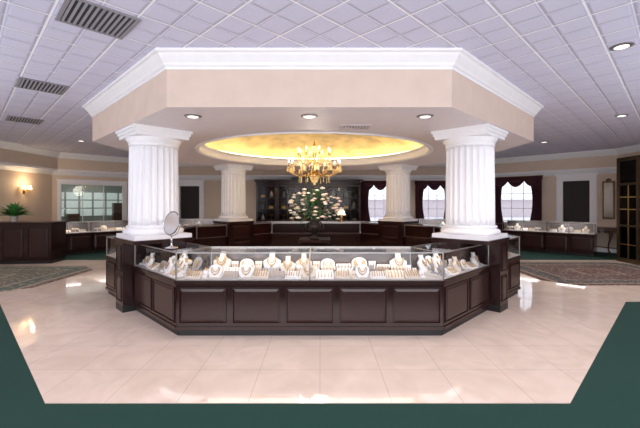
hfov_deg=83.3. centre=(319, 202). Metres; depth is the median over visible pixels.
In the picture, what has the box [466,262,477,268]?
pad
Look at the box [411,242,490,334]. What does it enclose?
display case
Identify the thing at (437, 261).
easel
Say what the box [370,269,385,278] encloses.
tray
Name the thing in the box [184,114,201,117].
recessed light
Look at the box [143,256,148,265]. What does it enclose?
easel
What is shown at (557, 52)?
ceiling
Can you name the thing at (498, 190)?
drape
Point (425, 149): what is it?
trim
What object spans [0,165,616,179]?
trim
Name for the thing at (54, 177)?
wall
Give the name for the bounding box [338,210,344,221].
table lamp
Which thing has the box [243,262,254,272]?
easel
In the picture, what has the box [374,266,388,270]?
tray
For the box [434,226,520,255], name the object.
display case
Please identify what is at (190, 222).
display case
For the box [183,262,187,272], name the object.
stand
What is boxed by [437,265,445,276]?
easel
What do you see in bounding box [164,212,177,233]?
mirror glass
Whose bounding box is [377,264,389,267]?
stand
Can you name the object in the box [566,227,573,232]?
easel
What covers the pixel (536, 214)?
drape
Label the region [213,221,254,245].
pedestal
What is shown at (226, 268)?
pad
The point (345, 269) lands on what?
pad
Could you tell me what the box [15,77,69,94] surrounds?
ceiling vent
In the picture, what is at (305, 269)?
easel
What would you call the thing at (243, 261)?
easel
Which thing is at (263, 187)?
display cabinet
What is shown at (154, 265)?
pad
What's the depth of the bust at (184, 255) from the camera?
5.52 m
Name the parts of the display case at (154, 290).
panel, moulding, panel, frame, sliding door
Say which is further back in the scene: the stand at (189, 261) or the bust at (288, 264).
the stand at (189, 261)
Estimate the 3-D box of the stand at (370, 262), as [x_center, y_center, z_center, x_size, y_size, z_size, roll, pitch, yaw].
[0.730,0.893,5.018,0.099,0.156,0.078,0,0,1]
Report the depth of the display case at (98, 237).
12.51 m
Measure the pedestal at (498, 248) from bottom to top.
1.144 m
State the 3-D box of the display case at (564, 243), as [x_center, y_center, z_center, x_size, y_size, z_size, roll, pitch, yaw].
[8.287,1.165,11.916,0.572,1.068,1.336,0,0,-45]
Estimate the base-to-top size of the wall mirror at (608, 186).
1.394 m
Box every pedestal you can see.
[114,237,193,312]
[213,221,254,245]
[377,221,418,245]
[429,237,509,312]
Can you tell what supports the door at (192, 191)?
in the wall at (212, 188)
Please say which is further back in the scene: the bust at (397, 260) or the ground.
the ground
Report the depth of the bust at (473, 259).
5.53 m
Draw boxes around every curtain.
[361,181,385,222]
[415,181,445,224]
[495,175,542,232]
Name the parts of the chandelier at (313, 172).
stem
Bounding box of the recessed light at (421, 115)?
[416,114,433,117]
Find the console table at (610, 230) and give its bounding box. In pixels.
[597,227,616,253]
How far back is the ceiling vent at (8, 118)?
7.79 m
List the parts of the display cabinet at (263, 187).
glazed door, glazed door, glazed door, glazed door, glazed door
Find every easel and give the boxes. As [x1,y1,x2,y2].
[100,225,106,230]
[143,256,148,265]
[158,260,165,269]
[177,258,184,269]
[192,257,202,270]
[208,264,222,277]
[239,259,253,266]
[239,264,252,277]
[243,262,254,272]
[301,264,314,277]
[321,258,334,268]
[351,257,366,271]
[355,264,368,277]
[425,256,434,268]
[434,258,441,267]
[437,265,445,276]
[460,259,467,268]
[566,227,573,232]
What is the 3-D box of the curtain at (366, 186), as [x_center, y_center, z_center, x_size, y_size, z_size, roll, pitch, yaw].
[2.650,0.130,15.825,1.780,2.240,0.180,0,0,0]
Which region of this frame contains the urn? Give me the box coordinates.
[305,220,323,238]
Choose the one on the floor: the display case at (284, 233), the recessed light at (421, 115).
the display case at (284, 233)
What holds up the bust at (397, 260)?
on the display case at (208, 306)
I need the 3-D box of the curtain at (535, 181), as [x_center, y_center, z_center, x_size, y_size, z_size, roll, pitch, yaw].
[7.767,0.095,14.285,1.880,2.310,0.180,0,0,45]
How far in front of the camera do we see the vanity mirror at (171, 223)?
5.01 m
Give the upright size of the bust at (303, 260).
0.257 m
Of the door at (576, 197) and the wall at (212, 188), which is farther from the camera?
the wall at (212, 188)
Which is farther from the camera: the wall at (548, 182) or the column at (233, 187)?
the wall at (548, 182)
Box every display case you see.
[66,221,92,255]
[89,220,127,252]
[105,225,196,255]
[105,236,115,297]
[133,242,210,334]
[175,246,444,335]
[180,219,213,226]
[182,224,226,245]
[253,221,271,245]
[267,221,365,245]
[360,221,377,245]
[404,224,436,245]
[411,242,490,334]
[419,219,444,226]
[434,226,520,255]
[502,220,547,252]
[508,236,520,297]
[545,221,596,256]
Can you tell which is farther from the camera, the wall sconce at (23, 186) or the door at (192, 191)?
the door at (192, 191)
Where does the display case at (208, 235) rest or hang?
on the floor
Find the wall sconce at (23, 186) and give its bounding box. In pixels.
[22,185,31,193]
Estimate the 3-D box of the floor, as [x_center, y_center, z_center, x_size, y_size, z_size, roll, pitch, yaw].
[0.300,1.697,8.450,19.800,0.006,10.800,0,0,0]
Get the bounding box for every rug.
[0,266,92,291]
[520,262,639,284]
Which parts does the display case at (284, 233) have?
sliding door, moulding, frame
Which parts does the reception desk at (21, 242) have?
panel, panel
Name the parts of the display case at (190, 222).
frame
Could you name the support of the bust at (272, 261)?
on the display case at (208, 306)
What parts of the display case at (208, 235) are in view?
frame, sliding door, moulding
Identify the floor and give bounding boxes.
[0,260,639,403]
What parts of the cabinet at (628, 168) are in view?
pane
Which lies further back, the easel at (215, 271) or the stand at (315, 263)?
the stand at (315, 263)
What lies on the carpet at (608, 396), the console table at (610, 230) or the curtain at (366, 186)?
the console table at (610, 230)
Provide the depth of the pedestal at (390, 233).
10.78 m
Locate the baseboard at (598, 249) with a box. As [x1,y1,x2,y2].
[597,248,616,252]
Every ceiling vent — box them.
[5,115,43,124]
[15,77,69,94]
[55,0,140,39]
[339,125,370,129]
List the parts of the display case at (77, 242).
sliding door, frame, moulding, panel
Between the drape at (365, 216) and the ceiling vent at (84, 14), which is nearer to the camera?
the ceiling vent at (84, 14)
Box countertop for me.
[0,221,67,223]
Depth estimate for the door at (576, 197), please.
13.05 m
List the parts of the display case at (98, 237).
panel, moulding, frame, sliding door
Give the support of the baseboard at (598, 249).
attached to the wall at (548, 182)
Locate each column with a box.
[115,123,192,240]
[213,164,253,221]
[378,164,417,221]
[431,123,507,240]
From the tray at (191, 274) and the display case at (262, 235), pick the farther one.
the display case at (262, 235)
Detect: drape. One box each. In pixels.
[361,190,370,222]
[415,190,424,224]
[495,187,503,232]
[530,186,541,220]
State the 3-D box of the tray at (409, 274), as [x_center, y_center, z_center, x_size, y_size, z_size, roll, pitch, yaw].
[1.193,0.919,4.669,0.193,0.104,0.158,0,0,-1]
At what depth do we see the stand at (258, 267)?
4.87 m
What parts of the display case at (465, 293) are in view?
sliding door, frame, panel, moulding, panel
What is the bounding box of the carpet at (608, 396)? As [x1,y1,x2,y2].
[0,250,639,427]
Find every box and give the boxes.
[202,270,207,277]
[350,270,355,277]
[419,270,424,277]
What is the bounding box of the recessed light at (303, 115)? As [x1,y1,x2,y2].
[301,114,317,117]
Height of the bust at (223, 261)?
0.284 m
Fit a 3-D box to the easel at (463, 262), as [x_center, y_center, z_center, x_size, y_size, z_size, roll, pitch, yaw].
[2.104,0.900,5.291,0.153,0.142,0.097,0,0,-44]
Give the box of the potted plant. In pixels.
[0,202,32,221]
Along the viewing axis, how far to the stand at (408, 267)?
4.88 m
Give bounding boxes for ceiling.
[0,0,639,158]
[93,107,533,169]
[205,134,421,157]
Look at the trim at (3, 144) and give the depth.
12.83 m
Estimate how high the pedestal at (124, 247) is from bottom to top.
1.144 m
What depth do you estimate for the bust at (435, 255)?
5.46 m
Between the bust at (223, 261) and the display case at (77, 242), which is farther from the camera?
the display case at (77, 242)
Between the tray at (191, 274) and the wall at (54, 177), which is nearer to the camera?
the tray at (191, 274)
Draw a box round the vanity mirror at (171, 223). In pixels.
[163,211,179,248]
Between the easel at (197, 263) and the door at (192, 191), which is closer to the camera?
the easel at (197, 263)
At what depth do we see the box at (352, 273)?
4.69 m
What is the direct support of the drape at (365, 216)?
hanging from the curtain at (366, 186)
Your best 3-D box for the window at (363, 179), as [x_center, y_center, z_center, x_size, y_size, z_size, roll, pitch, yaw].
[2.650,-0.030,16.000,1.480,2.040,0.180,0,0,0]
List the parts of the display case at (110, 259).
panel, moulding, frame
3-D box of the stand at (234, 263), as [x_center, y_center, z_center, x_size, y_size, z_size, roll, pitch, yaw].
[-1.190,0.893,5.017,0.099,0.156,0.078,0,0,3]
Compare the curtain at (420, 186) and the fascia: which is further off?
the curtain at (420, 186)
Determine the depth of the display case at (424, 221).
14.43 m
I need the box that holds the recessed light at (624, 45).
[609,42,634,50]
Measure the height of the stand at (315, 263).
0.154 m
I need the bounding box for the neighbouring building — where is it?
[368,198,531,216]
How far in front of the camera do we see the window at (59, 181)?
13.70 m
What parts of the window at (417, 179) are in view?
sash, casing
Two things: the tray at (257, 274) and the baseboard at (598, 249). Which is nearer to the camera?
the tray at (257, 274)
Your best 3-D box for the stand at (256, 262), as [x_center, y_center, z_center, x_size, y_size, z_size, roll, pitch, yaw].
[-0.861,0.893,5.021,0.099,0.156,0.078,0,0,3]
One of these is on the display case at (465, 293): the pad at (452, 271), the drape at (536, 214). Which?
the pad at (452, 271)
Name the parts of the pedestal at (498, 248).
moulding, panel, panel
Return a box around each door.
[178,180,204,218]
[555,172,597,221]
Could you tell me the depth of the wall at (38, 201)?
11.86 m
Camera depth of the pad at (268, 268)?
4.89 m
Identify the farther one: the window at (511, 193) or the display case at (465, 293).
the window at (511, 193)
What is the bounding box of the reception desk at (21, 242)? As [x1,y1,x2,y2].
[0,221,67,263]
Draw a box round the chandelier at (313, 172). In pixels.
[287,134,341,184]
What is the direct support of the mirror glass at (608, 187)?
attached to the wall mirror at (608, 186)
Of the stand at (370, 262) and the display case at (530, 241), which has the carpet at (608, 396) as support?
the display case at (530, 241)
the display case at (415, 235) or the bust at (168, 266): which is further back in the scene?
the display case at (415, 235)
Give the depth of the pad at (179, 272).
4.76 m
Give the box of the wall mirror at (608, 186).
[602,178,614,218]
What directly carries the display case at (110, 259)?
on the floor
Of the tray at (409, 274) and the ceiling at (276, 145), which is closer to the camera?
the tray at (409, 274)
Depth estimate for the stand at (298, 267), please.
4.87 m
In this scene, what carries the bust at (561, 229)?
on the display case at (564, 243)
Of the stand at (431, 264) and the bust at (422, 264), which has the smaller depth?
the stand at (431, 264)
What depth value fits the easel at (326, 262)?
5.07 m
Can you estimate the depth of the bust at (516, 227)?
13.05 m
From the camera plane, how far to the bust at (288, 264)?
4.87 m
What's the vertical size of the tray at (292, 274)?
0.107 m
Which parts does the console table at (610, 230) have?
leg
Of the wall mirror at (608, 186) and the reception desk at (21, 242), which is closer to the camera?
the reception desk at (21, 242)
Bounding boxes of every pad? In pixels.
[147,262,159,269]
[168,269,182,277]
[221,271,238,278]
[222,267,239,275]
[263,267,278,273]
[269,271,284,278]
[316,270,333,278]
[337,268,351,270]
[385,270,404,278]
[445,267,458,274]
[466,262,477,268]
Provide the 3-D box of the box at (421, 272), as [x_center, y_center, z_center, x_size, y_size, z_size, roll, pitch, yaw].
[1.327,0.927,4.682,0.059,0.088,0.082,0,0,-3]
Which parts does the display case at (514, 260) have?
frame, moulding, panel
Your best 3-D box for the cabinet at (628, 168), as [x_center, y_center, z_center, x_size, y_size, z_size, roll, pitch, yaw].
[9.402,0.193,9.200,1.435,3.000,2.690,0,0,0]
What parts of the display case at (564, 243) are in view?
panel, moulding, frame, sliding door, panel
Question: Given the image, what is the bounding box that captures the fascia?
[92,70,533,141]
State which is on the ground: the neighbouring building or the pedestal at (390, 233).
the neighbouring building
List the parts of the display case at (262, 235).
sliding door, moulding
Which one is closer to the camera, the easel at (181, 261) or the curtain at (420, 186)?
the easel at (181, 261)
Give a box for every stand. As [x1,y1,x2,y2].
[183,258,192,268]
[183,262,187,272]
[232,261,238,266]
[255,261,261,269]
[255,265,260,270]
[296,265,301,274]
[298,237,329,245]
[313,261,319,272]
[322,266,335,273]
[336,263,350,267]
[368,265,373,274]
[369,261,375,268]
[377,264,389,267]
[391,265,404,270]
[405,265,410,270]
[430,263,436,273]
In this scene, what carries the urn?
on the stand at (305, 241)
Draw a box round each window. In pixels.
[56,179,127,226]
[363,179,385,222]
[417,179,445,218]
[501,182,531,225]
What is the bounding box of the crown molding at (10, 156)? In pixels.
[0,148,639,174]
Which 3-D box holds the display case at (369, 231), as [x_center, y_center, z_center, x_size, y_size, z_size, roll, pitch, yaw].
[1.901,1.160,11.575,0.642,1.068,1.542,0,0,-45]
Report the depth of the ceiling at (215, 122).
5.21 m
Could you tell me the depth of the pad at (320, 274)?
4.66 m
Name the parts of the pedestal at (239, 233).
moulding, panel, panel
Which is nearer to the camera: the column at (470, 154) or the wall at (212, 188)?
the column at (470, 154)
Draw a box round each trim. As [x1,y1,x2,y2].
[0,140,639,165]
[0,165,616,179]
[82,48,543,116]
[194,132,432,165]
[220,150,409,158]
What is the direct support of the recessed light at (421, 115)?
in the ceiling at (215, 122)
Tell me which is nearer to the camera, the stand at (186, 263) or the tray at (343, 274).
the tray at (343, 274)
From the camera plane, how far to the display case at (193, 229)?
9.59 m
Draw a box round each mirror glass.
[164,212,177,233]
[604,183,612,216]
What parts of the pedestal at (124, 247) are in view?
panel, panel, moulding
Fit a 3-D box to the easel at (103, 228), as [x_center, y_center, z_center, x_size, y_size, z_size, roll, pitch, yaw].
[-7.597,0.881,12.644,0.130,0.189,0.204,0,0,43]
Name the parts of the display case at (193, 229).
sliding door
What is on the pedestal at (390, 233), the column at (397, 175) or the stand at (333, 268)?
the column at (397, 175)
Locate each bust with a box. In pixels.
[146,253,154,266]
[164,257,173,273]
[179,250,187,266]
[213,251,231,270]
[263,253,280,268]
[280,256,295,274]
[296,253,311,266]
[389,253,406,271]
[417,255,427,271]
[432,253,440,263]
[452,256,460,271]
[470,252,478,265]
[514,223,520,229]
[558,225,565,231]
[582,226,589,232]
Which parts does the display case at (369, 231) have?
moulding, sliding door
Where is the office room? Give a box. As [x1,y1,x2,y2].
[61,184,121,221]
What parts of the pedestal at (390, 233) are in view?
panel, panel, moulding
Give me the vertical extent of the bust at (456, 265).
0.207 m
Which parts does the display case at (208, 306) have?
panel, panel, panel, moulding, frame, sliding door, panel, panel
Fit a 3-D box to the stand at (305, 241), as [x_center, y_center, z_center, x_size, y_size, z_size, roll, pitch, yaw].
[-0.130,1.264,8.450,0.720,0.860,0.720,0,0,0]
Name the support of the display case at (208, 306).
on the floor
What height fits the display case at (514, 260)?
1.068 m
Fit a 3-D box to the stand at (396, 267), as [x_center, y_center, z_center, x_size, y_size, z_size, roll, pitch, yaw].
[1.052,0.906,4.861,0.189,0.129,0.084,0,0,0]
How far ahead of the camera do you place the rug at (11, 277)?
8.46 m
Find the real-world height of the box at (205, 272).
0.088 m
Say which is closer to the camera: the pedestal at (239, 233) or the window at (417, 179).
the pedestal at (239, 233)
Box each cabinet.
[254,177,362,230]
[617,155,639,264]
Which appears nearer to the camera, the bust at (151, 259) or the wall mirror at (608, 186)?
the bust at (151, 259)
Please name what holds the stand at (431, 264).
on the display case at (465, 293)
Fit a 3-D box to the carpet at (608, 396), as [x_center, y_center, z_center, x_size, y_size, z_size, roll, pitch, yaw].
[0.300,1.700,6.650,20.400,0.001,19.300,0,0,0]
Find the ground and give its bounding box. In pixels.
[370,217,530,221]
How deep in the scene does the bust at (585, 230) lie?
11.61 m
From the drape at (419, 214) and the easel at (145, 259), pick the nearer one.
the easel at (145, 259)
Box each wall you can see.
[0,169,51,220]
[52,175,127,230]
[180,180,416,222]
[504,173,616,248]
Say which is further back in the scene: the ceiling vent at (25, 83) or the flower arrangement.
the flower arrangement
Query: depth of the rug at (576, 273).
8.71 m
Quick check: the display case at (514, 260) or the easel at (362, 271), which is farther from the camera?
the display case at (514, 260)
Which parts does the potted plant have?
pot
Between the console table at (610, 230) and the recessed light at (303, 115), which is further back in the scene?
the console table at (610, 230)
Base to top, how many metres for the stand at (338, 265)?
0.138 m
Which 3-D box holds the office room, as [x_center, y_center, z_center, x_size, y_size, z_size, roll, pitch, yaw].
[-9.565,0.280,14.703,4.400,2.860,2.100,0,0,-45]
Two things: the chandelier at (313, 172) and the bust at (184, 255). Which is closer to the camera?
the bust at (184, 255)
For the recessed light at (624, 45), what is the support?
in the ceiling at (557, 52)
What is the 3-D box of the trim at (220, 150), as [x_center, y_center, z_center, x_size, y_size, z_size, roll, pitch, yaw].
[-0.130,-1.370,8.450,5.520,0.030,5.520,0,0,0]
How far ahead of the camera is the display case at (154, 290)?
5.13 m
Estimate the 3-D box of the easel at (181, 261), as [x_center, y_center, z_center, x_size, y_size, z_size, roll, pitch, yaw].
[-2.020,0.884,5.252,0.187,0.173,0.119,0,0,43]
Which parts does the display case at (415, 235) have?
moulding, sliding door, frame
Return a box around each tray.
[184,269,202,278]
[252,269,268,278]
[285,269,300,278]
[335,269,349,278]
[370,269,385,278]
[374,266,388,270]
[403,269,420,278]
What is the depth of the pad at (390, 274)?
4.66 m
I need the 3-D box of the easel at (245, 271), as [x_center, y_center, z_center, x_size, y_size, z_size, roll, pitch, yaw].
[-0.966,0.888,4.722,0.178,0.165,0.113,0,0,-1]
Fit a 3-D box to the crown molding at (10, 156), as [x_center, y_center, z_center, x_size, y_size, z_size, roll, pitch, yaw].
[0.300,-1.475,6.500,19.800,0.650,19.000,0,0,0]
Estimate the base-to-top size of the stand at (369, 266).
0.126 m
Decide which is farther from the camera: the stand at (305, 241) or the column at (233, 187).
the column at (233, 187)
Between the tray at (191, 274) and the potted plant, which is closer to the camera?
the tray at (191, 274)
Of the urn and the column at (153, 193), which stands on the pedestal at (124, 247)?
the column at (153, 193)
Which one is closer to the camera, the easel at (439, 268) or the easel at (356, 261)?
the easel at (439, 268)
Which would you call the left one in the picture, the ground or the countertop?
the countertop
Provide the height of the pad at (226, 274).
0.079 m
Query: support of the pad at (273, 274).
on the display case at (208, 306)
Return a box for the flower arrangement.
[288,187,343,223]
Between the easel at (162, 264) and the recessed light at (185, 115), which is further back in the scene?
the easel at (162, 264)
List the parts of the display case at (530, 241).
panel, moulding, frame, sliding door, panel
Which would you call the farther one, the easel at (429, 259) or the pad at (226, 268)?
the easel at (429, 259)

